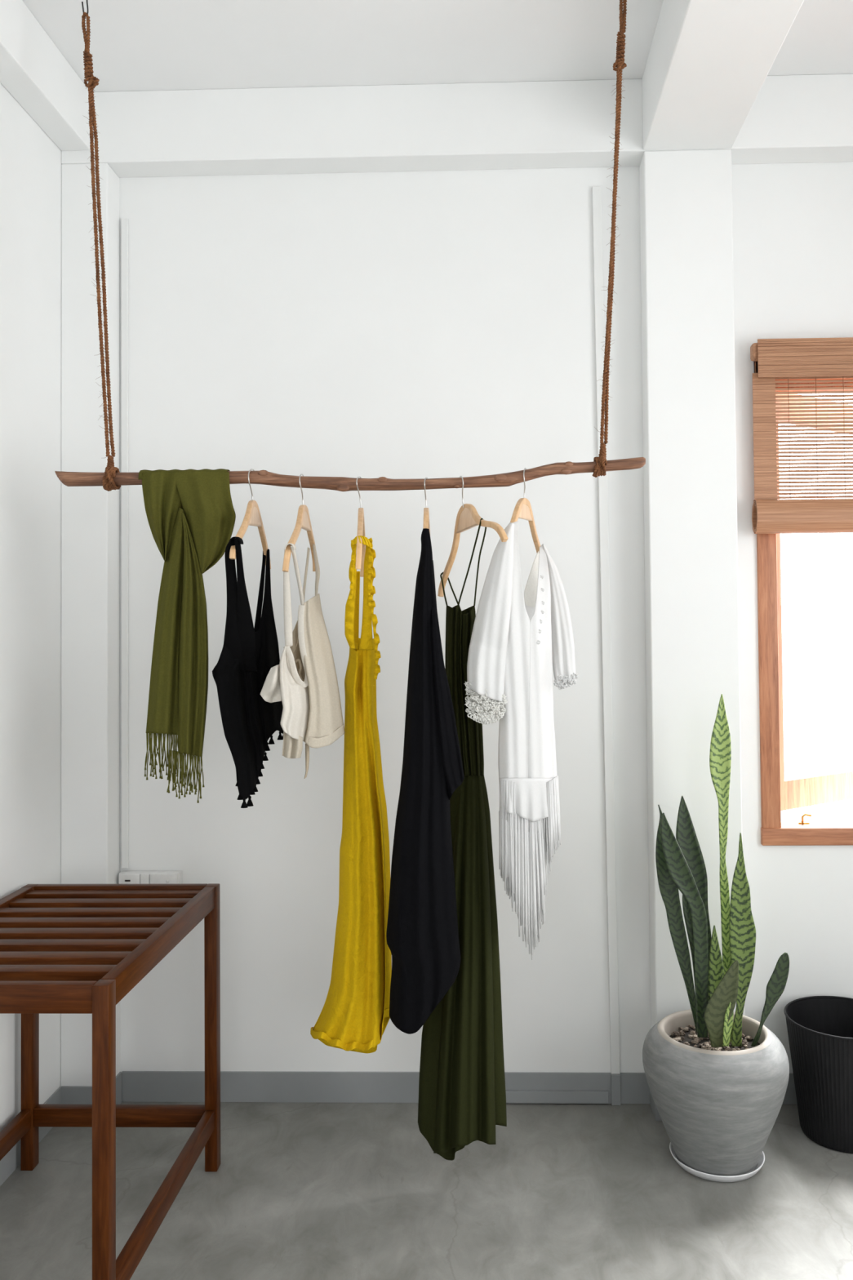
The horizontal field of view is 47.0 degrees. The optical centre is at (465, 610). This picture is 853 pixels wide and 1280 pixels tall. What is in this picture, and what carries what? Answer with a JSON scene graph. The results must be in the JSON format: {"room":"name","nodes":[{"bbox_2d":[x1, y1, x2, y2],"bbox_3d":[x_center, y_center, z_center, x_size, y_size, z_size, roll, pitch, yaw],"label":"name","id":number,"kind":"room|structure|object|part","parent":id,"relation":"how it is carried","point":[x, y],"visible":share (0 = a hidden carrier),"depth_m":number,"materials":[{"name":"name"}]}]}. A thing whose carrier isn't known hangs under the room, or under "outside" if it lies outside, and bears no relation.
{"room":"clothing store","nodes":[
{"label":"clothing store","id":0,"kind":"room"},
{"bbox_2d":[0,82,61,1131],"bbox_3d":[-1.343,-0.096,0.294,0.150,3.030,5.410,-1,-1,2],"label":"wall","id":1,"kind":"structure","parent":0,"point":[30,162],"depth_m":2.70,"materials":[{"name":"white paint"}]},
{"bbox_2d":[0,1085,62,1186],"bbox_3d":[-1.252,1.373,0.282,0.006,0.090,5.160,-1,-1,2],"label":"baseboard","id":2,"kind":"structure","parent":1,"relation":"attached to","point":[11,1161],"depth_m":2.58,"materials":[{"name":"grey paint"}]},
{"bbox_2d":[0,1102,852,1279],"bbox_3d":[0.384,1.454,0.285,3.575,0.100,5.560,-1,-1,2],"label":"floor","id":3,"kind":"structure","parent":0,"point":[297,1191],"depth_m":2.40,"materials":[{"name":"concrete"}]},
{"bbox_2d":[60,163,119,1085],"bbox_3d":[-1.125,0.073,2.941,0.140,2.815,0.100,-1,-1,2],"label":"column","id":4,"kind":"structure","parent":3,"relation":"on","point":[91,515],"depth_m":2.90,"materials":[{"name":"white paint"}]},
{"bbox_2d":[0,883,220,1279],"bbox_3d":[-0.923,1.092,2.232,0.520,0.740,0.761,-1,-1,2],"label":"slatted bench","id":5,"kind":"object","parent":3,"relation":"on","point":[65,948],"visible":1,"depth_m":2.24,"materials":[{"name":"brown wood"}]},
{"bbox_3d":[-1.169,0.751,2.247,0.027,0.054,0.685,-1,-1,2],"label":"rail","id":6,"kind":"part","parent":5,"relation":"part of","materials":[{"name":"brown wood"}]},
{"bbox_3d":[-1.157,1.103,2.600,0.032,0.740,0.038,-1,-1,2],"label":"leg","id":7,"kind":"part","parent":5,"relation":"part of","materials":[{"name":"brown wood"}]},
{"bbox_3d":[-0.689,1.081,1.864,0.032,0.740,0.038,-1,-1,2],"label":"leg","id":8,"kind":"part","parent":5,"relation":"part of","materials":[{"name":"brown wood"}]},
{"bbox_3d":[-0.682,0.747,2.234,0.027,0.054,0.685,-1,-1,2],"label":"rail","id":9,"kind":"part","parent":5,"relation":"part of","materials":[{"name":"brown wood"}]},
{"bbox_3d":[-0.669,1.098,2.587,0.032,0.740,0.038,-1,-1,2],"label":"leg","id":10,"kind":"part","parent":5,"relation":"part of","materials":[{"name":"brown wood"}]},
{"bbox_2d":[639,149,745,1028],"bbox_3d":[0.667,0.056,2.892,0.256,2.815,0.100,-1,-1,2],"label":"column","id":11,"kind":"structure","parent":3,"relation":"on","point":[691,528],"depth_m":2.85,"materials":[{"name":"white paint"}]},
{"bbox_2d":[642,693,789,1176],"bbox_3d":[0.658,0.835,2.609,0.377,1.220,0.377,0,-2,-31],"label":"potted snake plant","id":12,"kind":"object","parent":3,"relation":"on","point":[717,1077],"visible":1,"depth_m":2.54,"materials":[{"name":"green plant"}]},
{"bbox_3d":[0.662,1.281,2.598,0.377,0.326,0.377,-1,-1,2],"label":"pot","id":13,"kind":"part","parent":12,"relation":"part of","materials":[{"name":"white ceramic"}]},
{"bbox_2d":[669,1142,764,1182],"bbox_3d":[0.665,1.444,2.594,0.245,0.025,0.245,-1,-1,2],"label":"saucer","id":14,"kind":"object","parent":3,"relation":"on","point":[701,1175],"visible":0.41,"depth_m":2.50,"materials":[{"name":"white ceramic"}]},
{"bbox_2d":[784,995,852,1153],"bbox_3d":[1.054,1.294,2.732,0.310,0.323,0.310,-1,-1,2],"label":"basket","id":15,"kind":"object","parent":3,"relation":"on","point":[820,1028],"visible":1,"depth_m":2.65,"materials":[{"name":"black plastic"}]},
{"bbox_2d":[22,0,852,92],"bbox_3d":[0.356,-1.675,0.360,3.575,0.100,5.560,-1,-1,2],"label":"ceiling","id":16,"kind":"structure","parent":0,"point":[135,45],"depth_m":2.69,"materials":[{"name":"white paint"}]},
{"bbox_2d":[0,0,89,150],"bbox_3d":[-1.236,-1.522,0.350,0.090,0.178,5.160,-1,-1,2],"label":"beam","id":17,"kind":"structure","parent":16,"relation":"attached to","point":[33,70],"depth_m":2.64,"materials":[{"name":"white paint"}]},
{"bbox_2d":[81,0,88,13],"bbox_3d":[-0.953,-1.529,2.464,0.024,0.068,0.024,1,-2,-43],"label":"ceiling hook","id":18,"kind":"object","parent":16,"relation":"attached to","point":[86,0],"visible":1,"depth_m":2.46,"materials":[{"name":"metal"}]},
{"bbox_2d":[81,12,120,491],"bbox_3d":[-0.914,-0.899,2.446,0.094,1.207,0.066,-1,-1,2],"label":"rope","id":19,"kind":"object","parent":18,"relation":"hanging from","point":[108,484],"visible":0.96,"depth_m":2.44,"materials":[{"name":"brown fabric"}]},
{"bbox_2d":[54,457,645,491],"bbox_3d":[-0.291,-0.329,2.417,1.462,0.077,0.037,-1,-1,2],"label":"rail","id":20,"kind":"object","parent":19,"relation":"hanging from","point":[261,477],"visible":0.79,"depth_m":2.40,"materials":[{"name":"brown wood"}]},
{"bbox_2d":[137,468,235,803],"bbox_3d":[-0.684,0.057,2.397,0.254,0.814,0.129,-1,-1,2],"label":"scarf","id":21,"kind":"object","parent":20,"relation":"hanging from","point":[191,516],"visible":1,"depth_m":2.36,"materials":[{"name":"green fabric"}]},
{"bbox_2d":[229,468,271,568],"bbox_3d":[-0.525,-0.231,2.424,0.022,0.240,0.419,-1,-1,0],"label":"clothes hanger","id":22,"kind":"object","parent":20,"relation":"hanging from","point":[252,517],"visible":0.91,"depth_m":2.40,"materials":[{"name":"brown wood"}]},
{"bbox_2d":[211,536,283,808],"bbox_3d":[-0.531,0.154,2.401,0.130,0.643,0.396,-1,-1,11],"label":"black top","id":23,"kind":"object","parent":22,"relation":"hanging from","point":[249,651],"visible":0.95,"depth_m":2.33,"materials":[{"name":"black fabric"}]},
{"bbox_3d":[-0.525,-0.191,2.423,0.022,0.162,0.419,-1,-1,0],"label":"arm","id":24,"kind":"part","parent":22,"relation":"part of","materials":[{"name":"brown wood"}]},
{"bbox_3d":[-0.525,-0.232,2.416,0.013,0.066,0.214,0,-1,-2],"label":"crown plate","id":25,"kind":"part","parent":22,"relation":"part of","materials":[{"name":"brown wood"}]},
{"bbox_2d":[282,473,315,572],"bbox_3d":[-0.400,-0.209,2.415,0.024,0.257,0.428,-1,-1,0],"label":"clothes hanger","id":26,"kind":"object","parent":20,"relation":"hanging from","point":[303,521],"visible":0.96,"depth_m":2.36,"materials":[{"name":"brown wood"}]},
{"bbox_3d":[-0.399,-0.171,2.414,0.024,0.179,0.428,-1,-1,0],"label":"arm","id":27,"kind":"part","parent":26,"relation":"part of","materials":[{"name":"brown wood"}]},
{"bbox_2d":[259,542,345,778],"bbox_3d":[-0.378,0.112,2.374,0.156,0.582,0.362,-1,-1,14],"label":"white top","id":28,"kind":"object","parent":26,"relation":"hanging from","point":[304,679],"visible":1,"depth_m":2.31,"materials":[{"name":"fabric"}]},
{"bbox_3d":[-0.400,0.196,2.290,0.057,0.232,0.098,-1,-1,2],"label":"panel","id":29,"kind":"part","parent":28,"relation":"part of","materials":[{"name":"fabric"}]},
{"bbox_3d":[-0.342,0.141,2.352,0.060,0.367,0.114,-1,-2,26],"label":"panel","id":30,"kind":"part","parent":28,"relation":"part of","materials":[{"name":"fabric"}]},
{"bbox_3d":[-0.401,-0.225,2.423,0.013,0.056,0.213,0,-1,-2],"label":"crown plate","id":31,"kind":"part","parent":26,"relation":"part of","materials":[{"name":"brown wood"}]},
{"bbox_2d":[355,475,365,577],"bbox_3d":[-0.260,-0.209,2.413,0.018,0.245,0.437,0,-1,-5],"label":"clothes hanger","id":32,"kind":"object","parent":20,"relation":"hanging from","point":[361,548],"visible":0.88,"depth_m":2.31,"materials":[{"name":"brown wood"}]},
{"bbox_2d":[310,535,391,1053],"bbox_3d":[-0.297,0.492,2.380,0.210,1.313,0.379,-1,-1,2],"label":"dress","id":33,"kind":"object","parent":32,"relation":"hanging from","point":[354,1015],"visible":1,"depth_m":2.38,"materials":[{"name":"yellow fabric"}]},
{"bbox_3d":[-0.258,-0.170,2.412,0.016,0.167,0.437,0,-1,-5],"label":"arm","id":34,"kind":"part","parent":32,"relation":"part of","materials":[{"name":"brown wood"}]},
{"bbox_2d":[422,477,430,533],"bbox_3d":[-0.097,-0.208,2.464,0.015,0.237,0.324,-1,-1,0],"label":"clothes hanger","id":35,"kind":"object","parent":20,"relation":"hanging from","point":[426,512],"visible":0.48,"depth_m":2.36,"materials":[{"name":"brown wood"}]},
{"bbox_2d":[386,528,464,1034],"bbox_3d":[-0.115,0.397,2.371,0.169,1.240,0.410,0,-1,-17],"label":"garment","id":36,"kind":"object","parent":35,"relation":"hanging from","point":[422,934],"visible":1,"depth_m":2.27,"materials":[{"name":"fabric"}]},
{"bbox_3d":[-0.097,-0.171,2.463,0.015,0.162,0.324,-1,-1,0],"label":"arm","id":37,"kind":"part","parent":35,"relation":"part of","materials":[{"name":"brown wood"}]},
{"bbox_2d":[437,475,508,596],"bbox_3d":[0.011,-0.186,2.376,0.026,0.294,0.381,0,-2,-24],"label":"clothes hanger","id":38,"kind":"object","parent":20,"relation":"hanging from","point":[468,517],"visible":0.94,"depth_m":2.40,"materials":[{"name":"brown wood"}]},
{"bbox_2d":[417,518,506,1160],"bbox_3d":[0.007,0.570,2.430,0.255,1.567,0.175,-2,-2,43],"label":"dress","id":39,"kind":"object","parent":38,"relation":"hanging from","point":[462,1092],"visible":0.78,"depth_m":2.40,"materials":[{"name":"green fabric"}]},
{"bbox_3d":[0.010,-0.225,2.386,0.018,0.063,0.160,0,-1,-23],"label":"crown plate","id":40,"kind":"part","parent":38,"relation":"part of","materials":[{"name":"brown wood"}]},
{"bbox_2d":[510,467,540,553],"bbox_3d":[0.155,-0.240,2.454,0.022,0.218,0.340,-1,-1,18],"label":"clothes hanger","id":41,"kind":"object","parent":20,"relation":"hanging from","point":[522,509],"visible":0.79,"depth_m":2.40,"materials":[{"name":"brown wood"}]},
{"bbox_2d":[463,520,578,959],"bbox_3d":[0.161,0.315,2.402,0.172,1.037,0.343,-2,-2,39],"label":"dress","id":42,"kind":"object","parent":41,"relation":"hanging from","point":[517,640],"visible":1,"depth_m":2.34,"materials":[{"name":"white fabric"}]},
{"bbox_3d":[0.048,0.220,2.328,0.104,0.102,0.023,-1,-1,2],"label":"lace trim","id":43,"kind":"part","parent":42,"relation":"part of","materials":[{"name":"white fabric"}]},
{"bbox_3d":[0.180,-0.072,2.551,0.027,0.185,0.099,-2,-2,38],"label":"panel","id":44,"kind":"part","parent":42,"relation":"part of","materials":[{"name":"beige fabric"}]},
{"bbox_3d":[0.249,0.174,2.412,0.064,0.043,0.022,-1,-1,2],"label":"lace trim","id":45,"kind":"part","parent":42,"relation":"part of","materials":[{"name":"white fabric"}]},
{"bbox_3d":[0.143,-0.244,2.406,0.014,0.050,0.172,-1,-1,17],"label":"crown plate","id":46,"kind":"part","parent":41,"relation":"part of","materials":[{"name":"brown wood"}]},
{"bbox_3d":[0.155,-0.203,2.453,0.021,0.143,0.340,-1,-1,18],"label":"arm","id":47,"kind":"part","parent":41,"relation":"part of","materials":[{"name":"brown wood"}]},
{"bbox_2d":[61,73,852,177],"bbox_3d":[0.428,-1.457,2.935,3.275,0.215,0.100,-1,-1,2],"label":"beam","id":48,"kind":"structure","parent":16,"relation":"attached to","point":[792,118],"depth_m":2.90,"materials":[{"name":"white paint"}]},
{"bbox_2d":[642,0,804,150],"bbox_3d":[0.580,-1.521,0.300,0.260,0.215,5.160,-1,-1,2],"label":"beam","id":49,"kind":"structure","parent":16,"relation":"attached to","point":[708,62],"depth_m":2.49,"materials":[{"name":"white paint"}]},
{"bbox_2d":[119,161,852,1072],"bbox_3d":[0.444,-0.047,3.016,3.575,3.030,0.130,-1,-1,2],"label":"wall","id":50,"kind":"structure","parent":0,"point":[429,324],"depth_m":2.97,"materials":[{"name":"white paint"}]},
{"bbox_2d":[120,217,128,868],"bbox_3d":[-1.040,-0.212,2.989,0.020,1.985,0.012,-1,-1,2],"label":"trim","id":51,"kind":"structure","parent":50,"relation":"attached to","point":[124,221],"depth_m":2.99,"materials":[{"name":"white plastic"}]},
{"bbox_2d":[118,870,182,884],"bbox_3d":[-0.949,0.833,2.947,0.183,0.092,0.041,-1,-1,2],"label":"wall socket","id":52,"kind":"object","parent":50,"relation":"attached to","point":[125,877],"visible":0.52,"depth_m":2.93,"materials":[{"name":"white plastic"}]},
{"bbox_2d":[140,874,149,884],"bbox_3d":[-0.960,0.833,2.932,0.026,0.086,0.005,-1,-1,2],"label":"switch","id":53,"kind":"object","parent":52,"relation":"attached to","point":[144,878],"depth_m":2.93,"materials":[{"name":"white plastic"}]},
{"bbox_2d":[61,1071,797,1120],"bbox_3d":[0.457,1.420,2.863,3.269,0.090,0.106,-1,-1,2],"label":"baseboard","id":54,"kind":"structure","parent":50,"relation":"attached to","point":[136,1086],"depth_m":2.93,"materials":[{"name":"grey paint"}]},
{"bbox_2d":[505,1089,608,1103],"bbox_3d":[0.248,1.445,2.910,0.351,0.034,0.010,-1,-1,2],"label":"trim","id":55,"kind":"structure","parent":50,"relation":"attached to","point":[512,1095],"depth_m":2.90,"materials":[{"name":"grey paint"}]},
{"bbox_2d":[591,186,620,1073],"bbox_3d":[0.421,0.045,2.943,0.051,2.663,0.012,-1,-1,2],"label":"trim","id":56,"kind":"structure","parent":50,"relation":"attached to","point":[596,190],"depth_m":2.94,"materials":[{"name":"white plastic"}]},
{"bbox_2d":[611,1073,621,1105],"bbox_3d":[0.446,1.421,2.905,0.027,0.090,0.010,-1,-1,2],"label":"trim","id":57,"kind":"structure","parent":50,"relation":"attached to","point":[615,1077],"depth_m":2.90,"materials":[{"name":"grey paint"}]},
{"bbox_2d":[754,360,852,845],"bbox_3d":[1.297,-0.029,3.167,0.832,1.459,0.512,-1,-1,2],"label":"window","id":58,"kind":"structure","parent":50,"relation":"in","point":[779,793],"depth_m":2.93,"materials":[{"name":"brown wood"}]},
{"bbox_2d":[750,337,852,533],"bbox_3d":[1.304,-0.518,2.893,0.900,0.574,0.062,-1,-1,2],"label":"bamboo blind","id":59,"kind":"object","parent":58,"relation":"attached to","point":[815,358],"visible":1,"depth_m":2.91,"materials":[{"name":"brown wood"}]},
{"bbox_3d":[1.302,-0.774,2.909,0.900,0.049,0.038,-1,-1,2],"label":"head rail","id":60,"kind":"part","parent":59,"relation":"part of","materials":[{"name":"brown wood"}]},
{"bbox_3d":[1.298,0.670,2.948,0.832,0.052,0.106,-1,-1,2],"label":"frame sill","id":61,"kind":"part","parent":58,"relation":"part of","materials":[{"name":"brown wood"}]},
{"bbox_3d":[1.191,-0.034,3.232,0.612,1.320,0.035,0,-2,-34],"label":"sash","id":62,"kind":"part","parent":58,"relation":"part of","materials":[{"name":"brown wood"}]},
{"bbox_3d":[0.393,-1.574,2.428,0.026,0.035,0.024,-1,-1,2],"label":"ceiling hook","id":63,"kind":"object","parent":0,"visible":0},
{"bbox_2d":[592,0,627,477],"bbox_3d":[0.356,-0.944,2.413,0.100,1.238,0.060,-1,-1,2],"label":"rope","id":64,"kind":"object","parent":63,"relation":"hanging from","point":[600,468],"visible":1,"depth_m":2.41,"materials":[{"name":"brown fabric"}]}
]}

